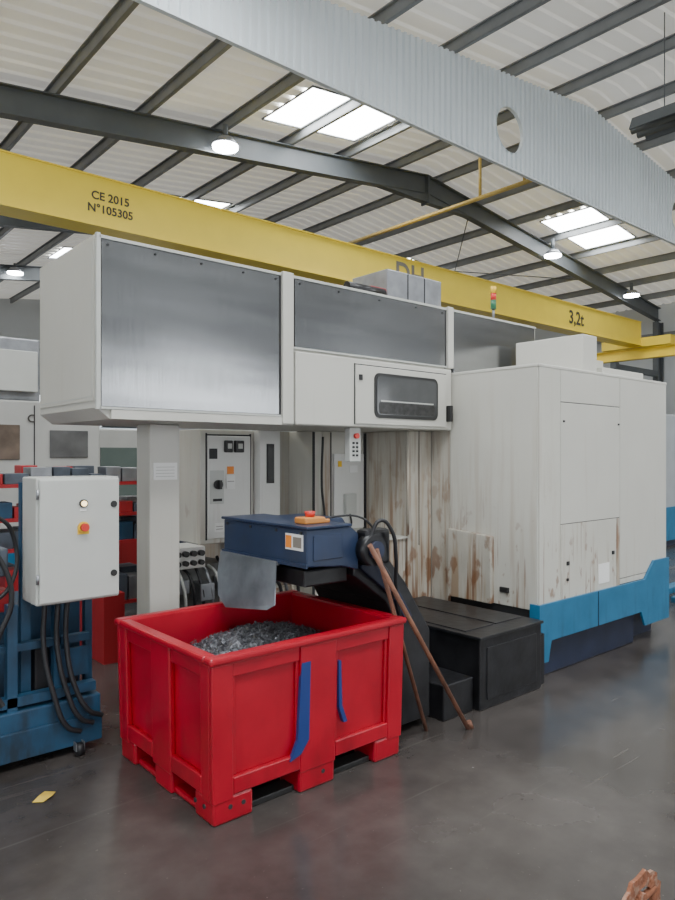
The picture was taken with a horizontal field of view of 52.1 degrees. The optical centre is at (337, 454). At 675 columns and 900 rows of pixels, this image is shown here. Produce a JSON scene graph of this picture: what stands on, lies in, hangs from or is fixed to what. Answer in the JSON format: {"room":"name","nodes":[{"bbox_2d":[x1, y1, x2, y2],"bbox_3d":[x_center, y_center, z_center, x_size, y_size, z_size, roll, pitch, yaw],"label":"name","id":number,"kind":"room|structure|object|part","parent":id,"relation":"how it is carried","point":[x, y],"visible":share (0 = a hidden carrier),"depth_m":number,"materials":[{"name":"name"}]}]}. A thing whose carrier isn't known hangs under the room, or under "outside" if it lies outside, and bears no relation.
{"room":"metal workshop","nodes":[
{"label":"metal workshop","id":0,"kind":"room"},
{"bbox_2d":[0,215,91,234],"bbox_3d":[-3.986,-2.495,19.012,30.600,8.290,0.240,0,0,-41],"label":"roof truss","id":1,"kind":"object","parent":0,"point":[5,221],"depth_m":16.17,"materials":[{"name":"metal"}]},
{"bbox_2d":[455,220,576,279],"bbox_3d":[3.695,-5.786,21.743,6.021,0.750,5.921,0,0,-41],"label":"cable","id":2,"kind":"structure","parent":1,"relation":"attached to","point":[467,220],"depth_m":21.55,"materials":[{"name":"black metal"}]},
{"bbox_3d":[3.695,-5.786,21.743,0.030,0.750,8.417,0,0,5],"label":"rod","id":3,"kind":"part","parent":2,"relation":"part of","materials":[{"name":"black metal"}]},
{"bbox_3d":[3.695,-5.786,21.743,8.417,0.749,0.029,0,0,4],"label":"rod","id":4,"kind":"part","parent":2,"relation":"part of","materials":[{"name":"black metal"}]},
{"bbox_2d":[597,344,674,376],"bbox_3d":[10.714,-3.050,22.448,3.050,0.600,39.000,0,0,-41],"label":"runway","id":5,"kind":"object","parent":1,"relation":"attached to","point":[612,357],"visible":0.3,"depth_m":22.04,"materials":[{"name":"yellow metal"}]},
{"bbox_2d":[0,149,674,351],"bbox_3d":[-0.083,-3.835,13.531,25.550,0.930,2.200,0,0,-41],"label":"crane","id":6,"kind":"object","parent":5,"relation":"on","point":[35,190],"visible":0.96,"depth_m":11.90,"materials":[{"name":"metal"}]},
{"bbox_2d":[0,298,296,431],"bbox_3d":[-12.543,-2.650,28.932,30.800,8.600,0.200,0,0,-41],"label":"wall","id":7,"kind":"structure","parent":0,"point":[20,318],"depth_m":28.43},
{"bbox_2d":[101,426,136,428],"bbox_3d":[-9.282,-1.900,31.428,3.000,1.400,0.040,0,0,-41],"label":"frame","id":8,"kind":"object","parent":7,"relation":"attached to","point":[101,426],"visible":0.21,"depth_m":30.93,"materials":[{"name":"white metal"}]},
{"bbox_2d":[0,544,674,899],"bbox_3d":[0.586,1.700,13.712,31.200,0.100,40.400,0,0,-41],"label":"floor","id":9,"kind":"structure","parent":0,"point":[564,788],"depth_m":3.17,"materials":[{"name":"concrete"}]},
{"bbox_2d":[0,264,42,281],"bbox_3d":[-7.905,-2.495,23.556,30.600,8.290,0.240,0,0,-41],"label":"roof truss","id":10,"kind":"object","parent":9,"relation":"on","point":[31,273],"depth_m":21.80,"materials":[{"name":"grey metal"}]},
{"bbox_2d":[6,263,23,275],"bbox_3d":[-9.981,-5.771,21.369,0.494,0.322,0.494,0,0,-41],"label":"lamp","id":11,"kind":"object","parent":10,"relation":"hanging from","point":[14,270],"visible":1,"depth_m":21.25,"materials":[{"name":"metal"}]},
{"bbox_2d":[33,791,54,801],"bbox_3d":[-1.401,1.638,3.316,0.053,0.016,0.119,0,0,19],"label":"scrap","id":12,"kind":"object","parent":9,"relation":"on","point":[45,795],"visible":1,"depth_m":3.30,"materials":[{"name":"yellow paper"}]},
{"bbox_2d":[0,336,99,564],"bbox_3d":[-4.153,0.175,7.953,2.300,2.950,1.530,0,0,-41],"label":"machine","id":13,"kind":"object","parent":9,"relation":"on","point":[26,437],"visible":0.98,"depth_m":7.63,"materials":[{"name":"metal"}]},
{"bbox_2d":[0,482,103,765],"bbox_3d":[-1.846,0.900,3.931,0.740,1.500,0.835,0,0,-41],"label":"industrial machine","id":14,"kind":"object","parent":9,"relation":"on","point":[46,707],"visible":0.95,"depth_m":3.76,"materials":[{"name":"metal"}]},
{"bbox_3d":[-1.956,1.100,4.044,0.720,0.500,0.480,0,0,-41],"label":"tank","id":15,"kind":"part","parent":14,"relation":"part of","materials":[{"name":"blue metal"}]},
{"bbox_3d":[-1.871,1.465,3.960,0.740,0.230,0.760,0,0,-41],"label":"plate","id":16,"kind":"part","parent":14,"relation":"part of","materials":[{"name":"blue metal"}]},
{"bbox_2d":[23,475,118,605],"bbox_3d":[-1.456,0.462,3.782,0.448,0.687,0.310,0,0,-41],"label":"control box","id":17,"kind":"object","parent":14,"relation":"attached to","point":[71,523],"visible":1,"depth_m":3.67,"materials":[{"name":"white metal"}]},
{"bbox_3d":[-1.364,0.403,3.704,0.062,0.045,0.003,0,0,-41],"label":"estop plate","id":18,"kind":"part","parent":17,"relation":"part of","materials":[{"name":"yellow plastic"}]},
{"bbox_2d":[0,465,136,603],"bbox_3d":[-2.414,0.870,6.205,1.650,1.560,0.550,0,0,-41],"label":"storage rack","id":19,"kind":"object","parent":9,"relation":"on","point":[126,475],"visible":0.29,"depth_m":6.23,"materials":[{"name":"red paint"}]},
{"bbox_2d":[0,481,136,487],"bbox_3d":[-2.414,0.255,6.205,1.650,0.030,0.550,0,0,-41],"label":"shelf","id":20,"kind":"object","parent":19,"relation":"attached to","point":[3,484],"depth_m":5.65,"materials":[{"name":"metal"}]},
{"bbox_2d":[80,590,124,664],"bbox_3d":[-1.965,1.375,5.700,0.170,0.550,0.600,0,0,-41],"label":"crate","id":21,"kind":"object","parent":9,"relation":"on","point":[105,610],"visible":0.43,"depth_m":5.47,"materials":[{"name":"paint"}]},
{"bbox_2d":[100,429,197,544],"bbox_3d":[-2.934,0.650,10.214,1.900,2.000,1.500,0,0,-41],"label":"tool","id":22,"kind":"object","parent":9,"relation":"on","point":[118,447],"visible":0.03,"depth_m":9.34,"materials":[{"name":"white metal"}]},
{"bbox_2d":[119,515,193,563],"bbox_3d":[-2.047,1.075,7.809,1.300,1.150,0.700,0,0,-41],"label":"crate","id":23,"kind":"object","parent":9,"relation":"on","point":[127,551],"visible":0.02,"depth_m":7.25,"materials":[{"name":"red plastic"}]},
{"bbox_3d":[-2.264,1.125,7.569,0.540,0.650,0.580,0,0,-41],"label":"drawer","id":24,"kind":"part","parent":23,"relation":"part of","materials":[{"name":"red paint"}]},
{"bbox_2d":[114,590,406,826],"bbox_3d":[-0.422,1.272,3.800,1.238,0.755,1.039,0,0,-41],"label":"bin","id":25,"kind":"object","parent":9,"relation":"on","point":[218,702],"visible":1,"depth_m":3.42,"materials":[{"name":"red plastic"}]},
{"bbox_2d":[217,511,428,724],"bbox_3d":[-0.041,0.978,4.124,1.075,1.345,0.925,0,0,-41],"label":"conveyor","id":26,"kind":"object","parent":9,"relation":"on","point":[325,553],"visible":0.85,"depth_m":3.86,"materials":[{"name":"blue metal"}]},
{"bbox_3d":[-0.526,0.732,3.905,0.055,0.306,0.600,0,0,-41],"label":"deflector plate","id":27,"kind":"part","parent":26,"relation":"part of","materials":[{"name":"grey metal"}]},
{"bbox_3d":[-0.312,0.378,3.950,0.312,0.015,0.834,0,0,-41],"label":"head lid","id":28,"kind":"part","parent":26,"relation":"part of","materials":[{"name":"blue metal"}]},
{"bbox_3d":[0.184,0.520,3.797,0.168,0.168,0.070,0,0,-41],"label":"motor","id":29,"kind":"part","parent":26,"relation":"part of","materials":[{"name":"black paint"}]},
{"bbox_2d":[0,82,663,381],"bbox_3d":[-0.106,-2.495,14.515,30.600,8.290,0.240,0,0,-41],"label":"roof beam","id":30,"kind":"structure","parent":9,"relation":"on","point":[17,103],"depth_m":13.70,"materials":[{"name":"grey metal"}]},
{"bbox_2d":[211,124,238,153],"bbox_3d":[-2.024,-5.743,12.451,0.494,0.426,0.494,0,0,-41],"label":"lamp","id":31,"kind":"object","parent":30,"relation":"hanging from","point":[225,144],"visible":1,"depth_m":12.37,"materials":[{"name":"metal"}]},
{"bbox_2d":[0,0,674,308],"bbox_3d":[0.291,-5.650,13.457,28.990,2.254,39.800,0,0,-41],"label":"roof purlins","id":32,"kind":"structure","parent":30,"relation":"on","point":[122,9],"depth_m":13.40,"materials":[{"name":"grey metal"}]},
{"bbox_3d":[2.090,-6.285,16.409,0.040,0.670,0.240,0,0,-41],"label":"ridge plate","id":33,"kind":"part","parent":30,"relation":"part of","materials":[{"name":"black metal"}]},
{"bbox_2d":[544,238,561,258],"bbox_3d":[6.035,-5.806,19.337,0.494,0.492,0.494,0,0,-41],"label":"lamp","id":34,"kind":"object","parent":30,"relation":"hanging from","point":[552,253],"visible":1,"depth_m":19.26,"materials":[{"name":"metal"}]},
{"bbox_2d":[40,232,668,674],"bbox_3d":[0.266,0.075,5.803,5.076,3.150,2.758,0,0,-41],"label":"machining centre","id":35,"kind":"object","parent":9,"relation":"on","point":[512,472],"visible":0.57,"depth_m":5.28,"materials":[{"name":"beige paint"}]},
{"bbox_3d":[-1.626,-0.745,4.111,0.002,0.850,0.850,0,0,-41],"label":"trim","id":36,"kind":"part","parent":35,"relation":"part of","materials":[{"name":"white metal"}]},
{"bbox_3d":[-1.623,-0.745,4.114,0.006,0.890,0.890,0,0,-41],"label":"panel","id":37,"kind":"part","parent":35,"relation":"part of","materials":[{"name":"beige paint"}]},
{"bbox_3d":[-1.306,-0.731,3.760,0.023,0.962,0.024,0,0,-41],"label":"corner post","id":38,"kind":"part","parent":35,"relation":"part of","materials":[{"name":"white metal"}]},
{"bbox_3d":[-1.178,0.716,4.531,0.211,1.829,0.200,0,0,-41],"label":"gantry post","id":39,"kind":"part","parent":35,"relation":"part of","materials":[{"name":"white metal"}]},
{"bbox_2d":[156,467,174,476],"bbox_3d":[-1.110,0.108,4.448,0.130,0.064,0.002,0,0,-41],"label":"print","id":40,"kind":"object","parent":35,"relation":"attached to","point":[160,471],"depth_m":4.45,"materials":[{"name":"white paper"}]},
{"bbox_3d":[-1.123,0.735,5.106,0.042,0.042,0.040,0,0,-41],"label":"hydraulic knob","id":41,"kind":"part","parent":35,"relation":"part of","materials":[{"name":"black plastic"}]},
{"bbox_3d":[-0.842,-0.725,4.164,1.195,0.920,0.018,0,0,-41],"label":"steel panel","id":42,"kind":"part","parent":35,"relation":"part of","materials":[{"name":"silver metal"}]},
{"bbox_3d":[-0.840,-0.726,4.162,1.219,0.946,0.024,0,0,-41],"label":"steel panel edge trim","id":43,"kind":"part","parent":35,"relation":"part of","materials":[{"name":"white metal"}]},
{"bbox_3d":[-1.201,0.770,5.250,0.280,0.160,0.280,0,0,-41],"label":"hydraulic panel","id":44,"kind":"part","parent":35,"relation":"part of","materials":[{"name":"white metal"}]},
{"bbox_3d":[-1.074,0.735,5.149,0.042,0.042,0.040,0,0,-41],"label":"hydraulic knob","id":45,"kind":"part","parent":35,"relation":"part of","materials":[{"name":"black plastic"}]},
{"bbox_3d":[-0.812,-0.225,4.187,1.160,0.050,0.022,0,0,-41],"label":"trim","id":46,"kind":"part","parent":35,"relation":"part of","materials":[{"name":"beige paint"}]},
{"bbox_3d":[-1.024,0.735,5.191,0.042,0.042,0.040,0,0,-41],"label":"hydraulic knob","id":47,"kind":"part","parent":35,"relation":"part of","materials":[{"name":"black plastic"}]},
{"bbox_2d":[210,470,223,503],"bbox_3d":[-0.938,0.250,5.370,0.125,0.260,0.007,0,0,-41],"label":"switch plate","id":48,"kind":"object","parent":35,"relation":"attached to","point":[216,495],"depth_m":5.36,"materials":[{"name":"grey metal"}]},
{"bbox_3d":[-0.907,0.230,5.338,0.020,0.070,0.030,0,0,-41],"label":"rotary handle","id":49,"kind":"part","parent":35,"relation":"part of","materials":[{"name":"black plastic"}]},
{"bbox_3d":[-0.857,0.250,5.456,0.390,0.800,0.018,0,0,-41],"label":"control cabinet door","id":50,"kind":"part","parent":35,"relation":"part of","materials":[{"name":"white metal"}]},
{"bbox_3d":[-0.543,0.070,5.620,0.050,0.280,0.003,0,0,-41],"label":"slot glass","id":51,"kind":"part","parent":35,"relation":"part of","materials":[{"name":"black glass"}]},
{"bbox_3d":[-0.552,1.010,5.631,0.580,0.280,0.250,0,0,-41],"label":"coolant frame","id":52,"kind":"part","parent":35,"relation":"part of","materials":[{"name":"beige paint"}]},
{"bbox_3d":[0.095,0.310,5.906,0.340,0.640,0.020,0,0,-41],"label":"panel","id":53,"kind":"part","parent":35,"relation":"part of","materials":[{"name":"white metal"}]},
{"bbox_2d":[345,428,360,461],"bbox_3d":[0.120,-0.074,5.066,0.110,0.249,0.085,0,0,-41],"label":"pendant","id":54,"kind":"object","parent":35,"relation":"attached to","point":[352,435],"depth_m":5.04,"materials":[{"name":"grey plastic"}]},
{"bbox_3d":[0.212,-1.260,5.281,0.380,0.079,0.079,0,0,-41],"label":"loader drive motor","id":55,"kind":"part","parent":35,"relation":"part of","materials":[{"name":"black paint"}]},
{"bbox_3d":[0.292,-0.955,5.142,1.540,0.460,0.018,0,0,-41],"label":"steel panel","id":56,"kind":"part","parent":35,"relation":"part of","materials":[{"name":"silver metal"}]},
{"bbox_3d":[0.294,-0.956,5.140,1.564,0.486,0.024,0,0,-41],"label":"steel panel edge trim","id":57,"kind":"part","parent":35,"relation":"part of","materials":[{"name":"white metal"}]},
{"bbox_3d":[0.505,-1.345,5.837,0.650,0.270,0.420,0,0,-41],"label":"loader motor","id":58,"kind":"part","parent":35,"relation":"part of","materials":[{"name":"metal"}]},
{"bbox_3d":[0.133,0.576,6.391,0.290,1.549,1.695,0,0,-41],"label":"step panel","id":59,"kind":"part","parent":35,"relation":"part of","materials":[{"name":"beige paint"}]},
{"bbox_3d":[0.503,-0.438,5.273,0.990,0.425,0.012,0,0,-41],"label":"sliding door","id":60,"kind":"part","parent":35,"relation":"part of","materials":[{"name":"beige paint"}]},
{"bbox_3d":[0.868,0.350,5.769,0.009,2.000,0.197,0,0,-41],"label":"panel","id":61,"kind":"part","parent":35,"relation":"part of","materials":[{"name":"beige paint"}]},
{"bbox_3d":[0.909,-0.335,5.598,0.030,0.130,0.050,0,0,-41],"label":"door handle","id":62,"kind":"part","parent":35,"relation":"part of","materials":[{"name":"black plastic"}]},
{"bbox_2d":[491,293,495,299],"bbox_3d":[1.390,-1.410,6.151,0.049,0.060,0.049,0,0,-41],"label":"light","id":63,"kind":"object","parent":35,"relation":"on","point":[493,295],"depth_m":6.13,"materials":[{"name":"red plastic"}]},
{"bbox_2d":[491,300,495,309],"bbox_3d":[1.390,-1.340,6.151,0.049,0.080,0.049,0,0,-41],"label":"light","id":64,"kind":"object","parent":35,"relation":"attached to","point":[493,302],"depth_m":6.13,"materials":[{"name":"green plastic"}]},
{"bbox_3d":[1.401,-0.743,6.099,1.170,0.885,0.018,0,0,-41],"label":"steel panel","id":65,"kind":"part","parent":35,"relation":"part of","materials":[{"name":"silver metal"}]},
{"bbox_3d":[1.203,0.247,5.379,0.012,1.805,0.825,0,0,-41],"label":"panel","id":66,"kind":"part","parent":35,"relation":"part of","materials":[{"name":"beige paint"}]},
{"bbox_3d":[1.403,-0.744,6.097,1.194,0.911,0.024,0,0,-41],"label":"steel panel edge trim","id":67,"kind":"part","parent":35,"relation":"part of","materials":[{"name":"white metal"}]},
{"bbox_3d":[1.274,1.030,5.273,0.018,0.040,0.080,0,0,-41],"label":"handle","id":68,"kind":"part","parent":35,"relation":"part of","materials":[{"name":"black plastic"}]},
{"bbox_3d":[1.585,0.225,5.163,0.279,1.764,0.012,0,0,-41],"label":"panel corner","id":69,"kind":"part","parent":35,"relation":"part of","materials":[{"name":"beige paint"}]},
{"bbox_3d":[2.021,0.820,5.538,0.859,0.574,0.012,0,0,-41],"label":"panel","id":70,"kind":"part","parent":35,"relation":"part of","materials":[{"name":"beige paint"}]},
{"bbox_3d":[1.713,1.450,5.968,1.510,0.400,1.000,0,0,-41],"label":"navy tank","id":71,"kind":"part","parent":35,"relation":"part of","materials":[{"name":"blue metal"}]},
{"bbox_3d":[2.043,-0.532,5.558,0.919,0.249,0.012,0,0,-41],"label":"panel","id":72,"kind":"part","parent":35,"relation":"part of","materials":[{"name":"beige paint"}]},
{"bbox_3d":[2.043,0.062,5.558,0.919,0.929,0.012,0,0,-41],"label":"panel","id":73,"kind":"part","parent":35,"relation":"part of","materials":[{"name":"beige paint"}]},
{"bbox_3d":[2.727,0.195,6.147,0.874,1.704,0.012,0,0,-41],"label":"panel","id":74,"kind":"part","parent":35,"relation":"part of","materials":[{"name":"beige paint"}]},
{"bbox_2d":[375,548,427,731],"bbox_3d":[0.372,1.080,3.933,0.024,1.150,0.530,0,0,39],"label":"wooden pole","id":75,"kind":"object","parent":9,"relation":"on","point":[386,585],"visible":0.76,"depth_m":3.96,"materials":[{"name":"brown wood"}]},
{"bbox_2d":[368,544,473,729],"bbox_3d":[0.490,1.065,3.924,0.832,1.186,0.034,0,0,-38],"label":"wooden pole","id":76,"kind":"object","parent":9,"relation":"on","point":[468,724],"visible":1,"depth_m":3.89,"materials":[{"name":"brown wood"}]},
{"bbox_2d":[413,596,543,720],"bbox_3d":[0.745,1.407,5.008,1.110,0.486,1.130,0,0,-41],"label":"tank","id":77,"kind":"object","parent":9,"relation":"on","point":[486,658],"visible":0.45,"depth_m":4.63,"materials":[{"name":"black metal"}]},
{"bbox_3d":[0.817,1.180,5.069,0.720,0.020,1.130,0,0,-41],"label":"tank lid","id":78,"kind":"part","parent":77,"relation":"part of","materials":[{"name":"black paint"}]},
{"bbox_3d":[0.818,1.420,5.084,0.700,0.460,1.110,0,0,-41],"label":"tank","id":79,"kind":"part","parent":77,"relation":"part of","materials":[{"name":"black metal"}]},
{"bbox_3d":[1.183,1.420,4.660,0.560,0.340,0.008,0,0,-41],"label":"tank plate","id":80,"kind":"part","parent":77,"relation":"part of","materials":[{"name":"black paint"}]},
{"bbox_3d":[1.410,1.470,5.013,0.095,0.360,0.150,0,0,-41],"label":"tank corner","id":81,"kind":"part","parent":77,"relation":"part of","materials":[{"name":"black paint"}]},
{"bbox_2d":[622,869,660,899],"bbox_3d":[0.982,1.510,2.273,0.280,0.279,0.200,0,0,-41],"label":"bracket","id":82,"kind":"object","parent":9,"relation":"on","point":[645,878],"visible":1,"depth_m":2.27,"materials":[{"name":"brown metal"}]},
{"bbox_2d":[666,414,674,545],"bbox_3d":[4.773,0.450,12.800,3.050,2.400,2.050,0,0,-41],"label":"background machining centre","id":83,"kind":"object","parent":9,"relation":"on","point":[670,419],"visible":0.02,"depth_m":12.64,"materials":[{"name":"white metal"}]},
{"bbox_2d":[669,582,674,602],"bbox_3d":[4.071,1.073,8.002,1.419,1.154,0.500,0,0,-41],"label":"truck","id":84,"kind":"object","parent":9,"relation":"on","point":[671,585],"visible":0.23,"depth_m":7.95,"materials":[{"name":"blue metal"}]},
{"bbox_2d":[0,0,674,312],"bbox_3d":[0.557,-5.782,13.746,30.805,2.256,40.090,0,0,-41],"label":"ceiling","id":85,"kind":"structure","parent":0,"point":[38,38],"depth_m":12.54,"materials":[{"name":"beige metal"}]},
{"bbox_2d":[47,246,72,258],"bbox_3d":[-7.808,-6.368,21.989,2.339,0.315,1.539,0,0,-41],"label":"skylight","id":86,"kind":"object","parent":85,"relation":"attached to","point":[64,249],"visible":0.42,"depth_m":21.34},
{"bbox_3d":[-7.808,-6.382,21.989,2.300,0.276,1.500,0,0,-41],"label":"pane","id":87,"kind":"part","parent":86,"relation":"part of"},
{"bbox_2d":[170,194,232,208],"bbox_3d":[-4.085,-6.368,17.672,2.339,0.315,1.539,0,0,-41],"label":"skylight","id":88,"kind":"object","parent":85,"relation":"attached to","point":[220,204],"visible":0.18,"depth_m":17.68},
{"bbox_3d":[-4.085,-6.382,17.672,2.300,0.276,1.500,0,0,-41],"label":"pane","id":89,"kind":"part","parent":88,"relation":"part of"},
{"bbox_2d":[261,85,395,141],"bbox_3d":[-0.035,-6.368,12.978,2.339,0.315,1.539,0,0,-41],"label":"skylight","id":90,"kind":"object","parent":85,"relation":"attached to","point":[313,102],"visible":0.67,"depth_m":12.93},
{"bbox_2d":[132,0,674,245],"bbox_3d":[2.660,-5.541,11.308,30.800,2.194,0.070,0,0,-41],"label":"ventilation duct","id":91,"kind":"object","parent":85,"relation":"hanging from","point":[567,148],"visible":1,"depth_m":10.43,"materials":[{"name":"grey metal"}]},
{"bbox_2d":[348,157,532,243],"bbox_3d":[0.611,-5.233,13.558,3.043,1.234,5.535,0,0,-41],"label":"gas pipe","id":92,"kind":"object","parent":85,"relation":"hanging from","point":[525,181],"visible":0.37,"depth_m":13.68,"materials":[{"name":"yellow metal"}]},
{"bbox_2d":[539,207,635,249],"bbox_3d":[6.893,-6.194,18.954,2.439,0.327,1.539,0,0,-41],"label":"skylight","id":93,"kind":"object","parent":85,"relation":"attached to","point":[587,215],"visible":0.67,"depth_m":18.93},
{"bbox_2d":[623,282,639,297],"bbox_3d":[9.432,-5.307,22.135,0.494,0.434,0.494,0,0,-41],"label":"lamp","id":94,"kind":"object","parent":85,"relation":"hanging from","point":[631,293],"visible":1,"depth_m":22.03,"materials":[{"name":"metal"}]},
{"bbox_2d":[629,12,674,140],"bbox_3d":[5.736,-5.746,9.273,0.600,1.692,3.550,0,0,-41],"label":"heater","id":95,"kind":"object","parent":85,"relation":"hanging from","point":[659,122],"visible":1,"depth_m":10.27,"materials":[{"name":"black metal"}]},
{"bbox_2d":[535,302,674,414],"bbox_3d":[12.323,-1.900,23.836,0.200,7.100,40.000,0,0,-41],"label":"wall","id":96,"kind":"structure","parent":0,"point":[666,314],"depth_m":24.67,"materials":[{"name":"grey metal"}]},
{"bbox_2d":[597,331,674,343],"bbox_3d":[12.217,-1.950,23.745,0.080,4.800,40.000,0,0,-41],"label":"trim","id":97,"kind":"structure","parent":96,"relation":"attached to","point":[669,332],"depth_m":24.82,"materials":[{"name":"yellow metal"}]}
]}

